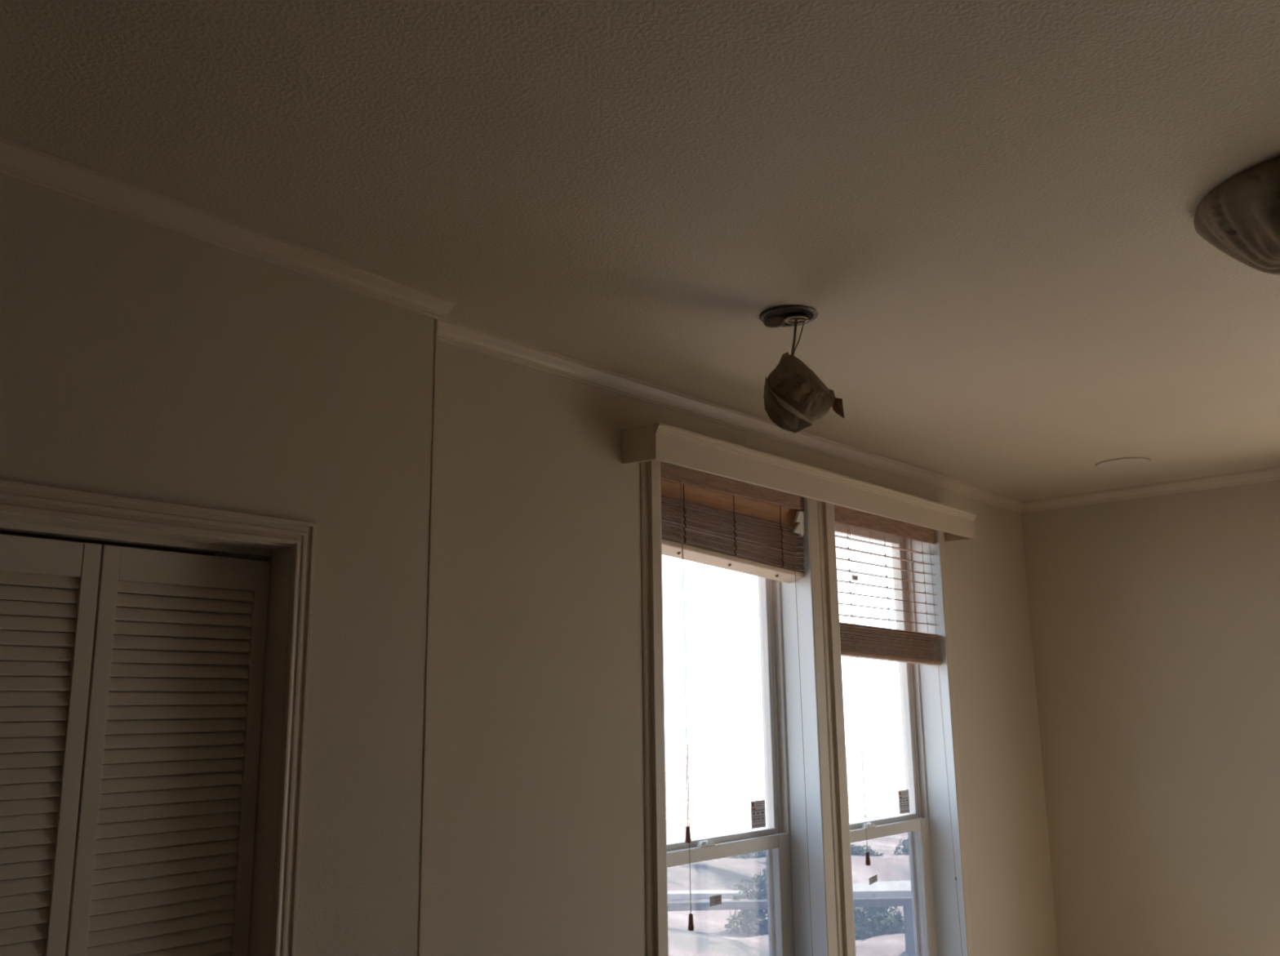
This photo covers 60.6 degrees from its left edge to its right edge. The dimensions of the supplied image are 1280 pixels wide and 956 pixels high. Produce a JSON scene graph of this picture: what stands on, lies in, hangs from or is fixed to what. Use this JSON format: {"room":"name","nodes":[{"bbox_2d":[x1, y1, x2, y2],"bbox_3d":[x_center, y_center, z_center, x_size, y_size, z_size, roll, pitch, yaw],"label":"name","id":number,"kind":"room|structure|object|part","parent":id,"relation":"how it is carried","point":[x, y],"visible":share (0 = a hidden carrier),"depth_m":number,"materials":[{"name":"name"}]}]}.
{"room":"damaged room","nodes":[
{"label":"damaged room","id":0,"kind":"room"},
{"bbox_2d":[0,173,435,955],"bbox_3d":[-2.498,0.438,-0.109,0.272,2.600,6.177,-10,-15,39],"label":"wall","id":1,"kind":"structure","parent":0,"point":[139,358],"depth_m":2.02,"materials":[{"name":"paint"}]},
{"bbox_2d":[0,533,270,955],"bbox_3d":[-1.097,1.038,1.398,0.028,1.986,1.258,-10,-15,39],"label":"door","id":2,"kind":"structure","parent":1,"relation":"in","point":[149,855],"depth_m":1.82,"materials":[{"name":"paint"}]},
{"bbox_2d":[0,510,291,955],"bbox_3d":[-1.075,1.022,1.380,0.102,2.032,1.294,-10,-15,39],"label":"trim","id":3,"kind":"structure","parent":1,"relation":"attached to","point":[278,555],"depth_m":1.95,"materials":[{"name":"paint"}]},
{"bbox_2d":[0,478,316,955],"bbox_3d":[-1.032,0.995,1.346,0.016,2.070,1.356,-10,-15,39],"label":"trim","id":4,"kind":"structure","parent":1,"relation":"attached to","point":[17,496],"depth_m":1.93,"materials":[{"name":"paint"}]},
{"bbox_2d":[0,136,457,321],"bbox_3d":[-2.379,-0.812,0.164,0.139,0.046,6.046,-10,-15,39],"label":"trim","id":5,"kind":"structure","parent":1,"relation":"attached to","point":[20,162],"depth_m":1.97,"materials":[{"name":"paint"}]},
{"bbox_2d":[417,319,438,955],"bbox_3d":[-0.432,0.903,2.129,0.014,2.556,0.008,-11,-16,41],"label":"trim","id":6,"kind":"structure","parent":1,"relation":"attached to","point":[436,320],"depth_m":2.24,"materials":[{"name":"paint"}]},
{"bbox_2d":[0,340,1058,955],"bbox_3d":[-1.639,0.754,1.450,0.730,2.600,9.680,-11,-16,41],"label":"wall","id":7,"kind":"structure","parent":0,"point":[534,836],"depth_m":2.68,"materials":[{"name":"paint"}]},
{"bbox_2d":[437,317,1023,512],"bbox_3d":[0.614,-0.109,3.693,0.030,0.046,3.327,-11,-16,41],"label":"trim","id":8,"kind":"structure","parent":7,"relation":"attached to","point":[451,331],"depth_m":3.14,"materials":[{"name":"paint"}]},
{"bbox_2d":[640,460,838,955],"bbox_3d":[0.314,0.883,3.122,0.035,1.875,0.893,-11,-16,41],"label":"trim","id":9,"kind":"structure","parent":7,"relation":"attached to","point":[655,890],"depth_m":2.93,"materials":[{"name":"paint"}]},
{"bbox_2d":[659,461,827,955],"bbox_3d":[0.240,0.880,3.187,0.192,1.780,0.740,-11,-16,41],"label":"window","id":10,"kind":"structure","parent":7,"relation":"in","point":[780,848],"depth_m":3.41,"materials":[{"name":"white paint"}]},
{"bbox_2d":[709,893,721,906],"bbox_3d":[0.217,1.207,3.129,0.001,0.026,0.054,-11,-16,41],"label":"window sticker","id":11,"kind":"object","parent":10,"relation":"attached to","point":[715,900],"visible":1,"depth_m":3.13,"materials":[{"name":"paper"}]},
{"bbox_3d":[0.191,0.571,3.292,0.025,1.058,0.686,-11,-16,41],"label":"sash","id":12,"kind":"part","parent":10,"relation":"part of","materials":[{"name":"glass"}]},
{"bbox_3d":[0.224,1.390,3.100,0.023,0.674,0.714,-11,-16,41],"label":"sash","id":13,"kind":"part","parent":10,"relation":"part of","materials":[{"name":"white plastic"}]},
{"bbox_2d":[660,462,813,955],"bbox_3d":[0.284,0.788,3.172,0.078,1.592,0.747,-11,-16,41],"label":"window blind","id":14,"kind":"object","parent":10,"relation":"attached to","point":[707,518],"visible":0.91,"depth_m":3.28,"materials":[{"name":"brown wood"}]},
{"bbox_3d":[0.121,0.469,3.010,0.003,0.946,0.005,-11,-16,41],"label":"pull cord","id":15,"kind":"part","parent":14,"relation":"part of","materials":[{"name":"fabric"}]},
{"bbox_3d":[0.104,0.101,3.130,0.066,0.179,0.013,-11,-16,41],"label":"ladder cord","id":16,"kind":"part","parent":14,"relation":"part of","materials":[{"name":"brown fabric"}]},
{"bbox_3d":[0.125,0.578,2.991,0.003,1.166,0.005,-11,-16,41],"label":"pull cord","id":17,"kind":"part","parent":14,"relation":"part of","materials":[{"name":"fabric"}]},
{"bbox_3d":[0.267,0.253,3.285,0.054,0.071,0.733,-11,-16,41],"label":"rail","id":18,"kind":"part","parent":14,"relation":"part of","materials":[{"name":"brown wood"}]},
{"bbox_3d":[0.262,0.141,3.302,0.067,0.191,0.013,-11,-16,41],"label":"ladder cord","id":19,"kind":"part","parent":14,"relation":"part of","materials":[{"name":"brown fabric"}]},
{"bbox_3d":[0.426,0.184,3.480,0.066,0.206,0.013,-11,-16,41],"label":"ladder cord","id":20,"kind":"part","parent":14,"relation":"part of","materials":[{"name":"brown fabric"}]},
{"bbox_3d":[0.502,0.849,3.361,0.009,1.545,0.003,7,-14,-32],"label":"pull cord","id":21,"kind":"part","parent":14,"relation":"part of","materials":[{"name":"white fabric"}]},
{"bbox_2d":[751,800,765,828],"bbox_3d":[0.366,1.040,3.384,0.001,0.081,0.074,-11,-16,41],"label":"window sticker","id":22,"kind":"object","parent":10,"relation":"attached to","point":[757,807],"visible":1,"depth_m":3.38,"materials":[{"name":"paper"}]},
{"bbox_3d":[0.183,1.405,3.134,0.012,0.672,0.686,-11,-16,41],"label":"screen frame","id":23,"kind":"part","parent":10,"relation":"part of","materials":[{"name":"white plastic"}]},
{"bbox_3d":[0.197,0.888,3.224,0.075,1.780,0.740,-11,-16,41],"label":"frame","id":24,"kind":"part","parent":10,"relation":"part of","materials":[{"name":"white plastic"}]},
{"bbox_2d":[622,422,977,542],"bbox_3d":[0.630,0.052,3.595,0.132,0.111,1.889,-11,-16,41],"label":"window valance","id":25,"kind":"object","parent":7,"relation":"attached to","point":[660,442],"visible":1,"depth_m":3.30,"materials":[{"name":"paint"}]},
{"bbox_2d":[817,500,973,955],"bbox_3d":[0.912,1.014,3.779,0.035,1.875,0.920,-11,-16,41],"label":"trim","id":26,"kind":"structure","parent":7,"relation":"attached to","point":[833,668],"depth_m":3.55,"materials":[{"name":"paint"}]},
{"bbox_2d":[833,509,967,955],"bbox_3d":[0.843,1.011,3.849,0.192,1.780,0.759,-11,-16,41],"label":"window","id":27,"kind":"structure","parent":7,"relation":"in","point":[929,882],"depth_m":4.07,"materials":[{"name":"white paint"}]},
{"bbox_2d":[852,574,857,580],"bbox_3d":[0.790,0.367,4.023,0.001,0.018,0.042,-11,-16,41],"label":"window sticker","id":28,"kind":"object","parent":27,"relation":"attached to","point":[855,577],"visible":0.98,"depth_m":4.02,"materials":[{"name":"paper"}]},
{"bbox_2d":[869,874,877,884],"bbox_3d":[0.802,1.381,3.763,0.001,0.029,0.055,-11,-16,41],"label":"window sticker","id":29,"kind":"object","parent":27,"relation":"attached to","point":[873,879],"visible":1,"depth_m":3.76,"materials":[{"name":"paper"}]},
{"bbox_3d":[0.794,0.715,3.953,0.025,1.084,0.705,-11,-16,41],"label":"sash","id":30,"kind":"part","parent":27,"relation":"part of","materials":[{"name":"glass"}]},
{"bbox_3d":[0.827,1.534,3.760,0.023,0.648,0.733,-11,-16,41],"label":"sash","id":31,"kind":"part","parent":27,"relation":"part of","materials":[{"name":"white plastic"}]},
{"bbox_2d":[833,504,962,953],"bbox_3d":[0.883,0.919,3.831,0.077,1.592,0.755,-11,-16,41],"label":"window blind","id":32,"kind":"object","parent":27,"relation":"attached to","point":[858,641],"visible":0.79,"depth_m":3.92,"materials":[{"name":"brown wood"}]},
{"bbox_3d":[0.697,0.363,3.751,0.064,0.453,0.011,-11,-16,41],"label":"ladder cord","id":33,"kind":"part","parent":32,"relation":"part of","materials":[{"name":"fabric"}]},
{"bbox_3d":[0.729,0.688,3.659,0.006,1.082,0.003,7,-14,-34],"label":"pull cord","id":34,"kind":"part","parent":32,"relation":"part of","materials":[{"name":"fabric"}]},
{"bbox_3d":[0.865,0.404,3.935,0.064,0.461,0.011,-11,-16,41],"label":"ladder cord","id":35,"kind":"part","parent":32,"relation":"part of","materials":[{"name":"fabric"}]},
{"bbox_3d":[0.873,0.640,3.895,0.054,0.038,0.752,-11,-16,41],"label":"rail","id":36,"kind":"part","parent":32,"relation":"part of","materials":[{"name":"brown wood"}]},
{"bbox_3d":[1.054,0.449,4.143,0.064,0.469,0.011,-11,-16,41],"label":"ladder cord","id":37,"kind":"part","parent":32,"relation":"part of","materials":[{"name":"fabric"}]},
{"bbox_3d":[1.127,0.847,4.080,0.004,1.230,0.028,-11,-16,41],"label":"pull cord","id":38,"kind":"part","parent":32,"relation":"part of","materials":[{"name":"fabric"}]},
{"bbox_3d":[1.149,1.598,3.936,0.002,0.300,0.014,-11,-16,41],"label":"pull cord","id":39,"kind":"part","parent":32,"relation":"part of","materials":[{"name":"white fabric"}]},
{"bbox_2d":[897,789,910,814],"bbox_3d":[0.978,1.199,4.051,0.001,0.083,0.077,-11,-16,41],"label":"window sticker","id":40,"kind":"object","parent":27,"relation":"attached to","point":[904,797],"visible":1,"depth_m":4.05,"materials":[{"name":"paper"}]},
{"bbox_3d":[0.799,1.020,3.887,0.075,1.780,0.759,-11,-16,41],"label":"frame","id":41,"kind":"part","parent":27,"relation":"part of","materials":[{"name":"white plastic"}]},
{"bbox_3d":[0.786,1.549,3.794,0.012,0.646,0.705,-11,-16,41],"label":"screen frame","id":42,"kind":"part","parent":27,"relation":"part of","materials":[{"name":"white plastic"}]},
{"bbox_2d":[0,0,1279,501],"bbox_3d":[0.780,-1.052,-0.392,7.260,0.120,9.680,-11,-16,41],"label":"ceiling","id":43,"kind":"structure","parent":0,"point":[984,211],"depth_m":1.84,"materials":[{"name":"paint"}]},
{"bbox_2d":[759,305,844,433],"bbox_3d":[0.351,-0.238,2.487,0.173,0.280,0.154,8,-15,-36],"label":"pendant light","id":44,"kind":"object","parent":43,"relation":"hanging from","point":[795,397],"visible":1,"depth_m":2.44,"materials":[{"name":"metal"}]},
{"bbox_2d":[1095,457,1151,470],"bbox_3d":[1.821,-0.053,4.126,0.194,0.006,0.194,-11,-16,41],"label":"cover plate","id":45,"kind":"object","parent":43,"relation":"attached to","point":[1129,462],"visible":1,"depth_m":4.11,"materials":[{"name":"white plastic"}]},
{"bbox_2d":[1194,155,1279,275],"bbox_3d":[1.208,-0.448,1.927,0.404,0.122,0.406,-11,-16,41],"label":"ceiling fixture","id":46,"kind":"object","parent":43,"relation":"attached to","point":[1240,217],"visible":1,"depth_m":1.91,"materials":[{"name":"glass"}]},
{"bbox_2d":[1021,480,1279,955],"bbox_3d":[4.167,0.930,2.638,6.400,2.600,0.160,-11,-16,41],"label":"wall","id":47,"kind":"structure","parent":0,"point":[1155,620],"depth_m":4.40,"materials":[{"name":"paint"}]},
{"bbox_2d":[1021,466,1279,512],"bbox_3d":[4.088,-0.333,2.831,6.400,0.046,0.030,-11,-16,41],"label":"trim","id":48,"kind":"structure","parent":47,"relation":"attached to","point":[1268,474],"depth_m":4.53,"materials":[{"name":"paint"}]},
{"label":"outside","id":49,"kind":"structure","parent":0,"visible":0},
{"bbox_2d":[665,743,909,955],"bbox_3d":[-11.160,10.086,35.471,60.000,1.013,80.000,-11,-16,41],"label":"outdoor view","id":50,"kind":"structure","parent":49,"point":[723,780],"depth_m":28.55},
{"bbox_2d":[706,854,738,861],"bbox_3d":[1.918,5.991,17.132,1.668,0.827,1.726,6,-14,-30],"label":"shrub","id":51,"kind":"object","parent":50,"relation":"on","point":[732,856],"visible":0.02,"depth_m":17.04,"materials":[{"name":"green plant"}]},
{"bbox_2d":[724,869,768,933],"bbox_3d":[1.647,4.972,12.658,1.394,0.984,1.380,-11,-16,41],"label":"shrub","id":52,"kind":"object","parent":50,"relation":"on","point":[731,922],"visible":0.07,"depth_m":12.49,"materials":[{"name":"green plant"}]},
{"bbox_2d":[682,896,915,953],"bbox_3d":[1.421,4.518,10.514,2.540,0.878,0.100,0,-12,-3],"label":"rail fence","id":53,"kind":"object","parent":50,"relation":"on","point":[863,901],"visible":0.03,"depth_m":10.55,"materials":[{"name":"grey wood"}]},
{"bbox_3d":[1.416,4.123,10.597,2.540,0.070,0.100,0,-12,-3],"label":"rail","id":54,"kind":"part","parent":53,"relation":"part of","materials":[{"name":"grey wood"}]},
{"bbox_3d":[2.620,4.550,10.565,0.090,0.807,0.090,0,-12,-3],"label":"post","id":55,"kind":"part","parent":53,"relation":"part of","materials":[{"name":"grey wood"}]},
{"bbox_2d":[857,844,884,856],"bbox_3d":[3.254,5.890,16.552,1.060,0.746,1.073,-11,-16,41],"label":"shrub","id":56,"kind":"object","parent":50,"relation":"on","point":[871,851],"visible":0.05,"depth_m":16.55,"materials":[{"name":"green plant"}]},
{"bbox_2d":[853,896,904,940],"bbox_3d":[2.426,4.844,11.597,1.140,0.782,1.187,-11,-16,41],"label":"shrub","id":57,"kind":"object","parent":50,"relation":"on","point":[861,919],"visible":0.16,"depth_m":11.46,"materials":[{"name":"green plant"}]},
{"bbox_2d":[892,839,909,855],"bbox_3d":[4.389,5.918,16.827,1.229,0.777,1.299,-11,-16,41],"label":"shrub","id":58,"kind":"object","parent":50,"relation":"on","point":[905,847],"visible":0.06,"depth_m":16.93,"materials":[{"name":"green plant"}]},
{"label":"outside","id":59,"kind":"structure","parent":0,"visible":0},
{"bbox_2d":[683,880,907,899],"bbox_3d":[8.137,5.612,15.064,16.507,0.240,1.743,-1,-12,-1],"label":"road","id":60,"kind":"structure","parent":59,"point":[881,888],"depth_m":14.27,"materials":[{"name":"grey asphalt"}]}
]}

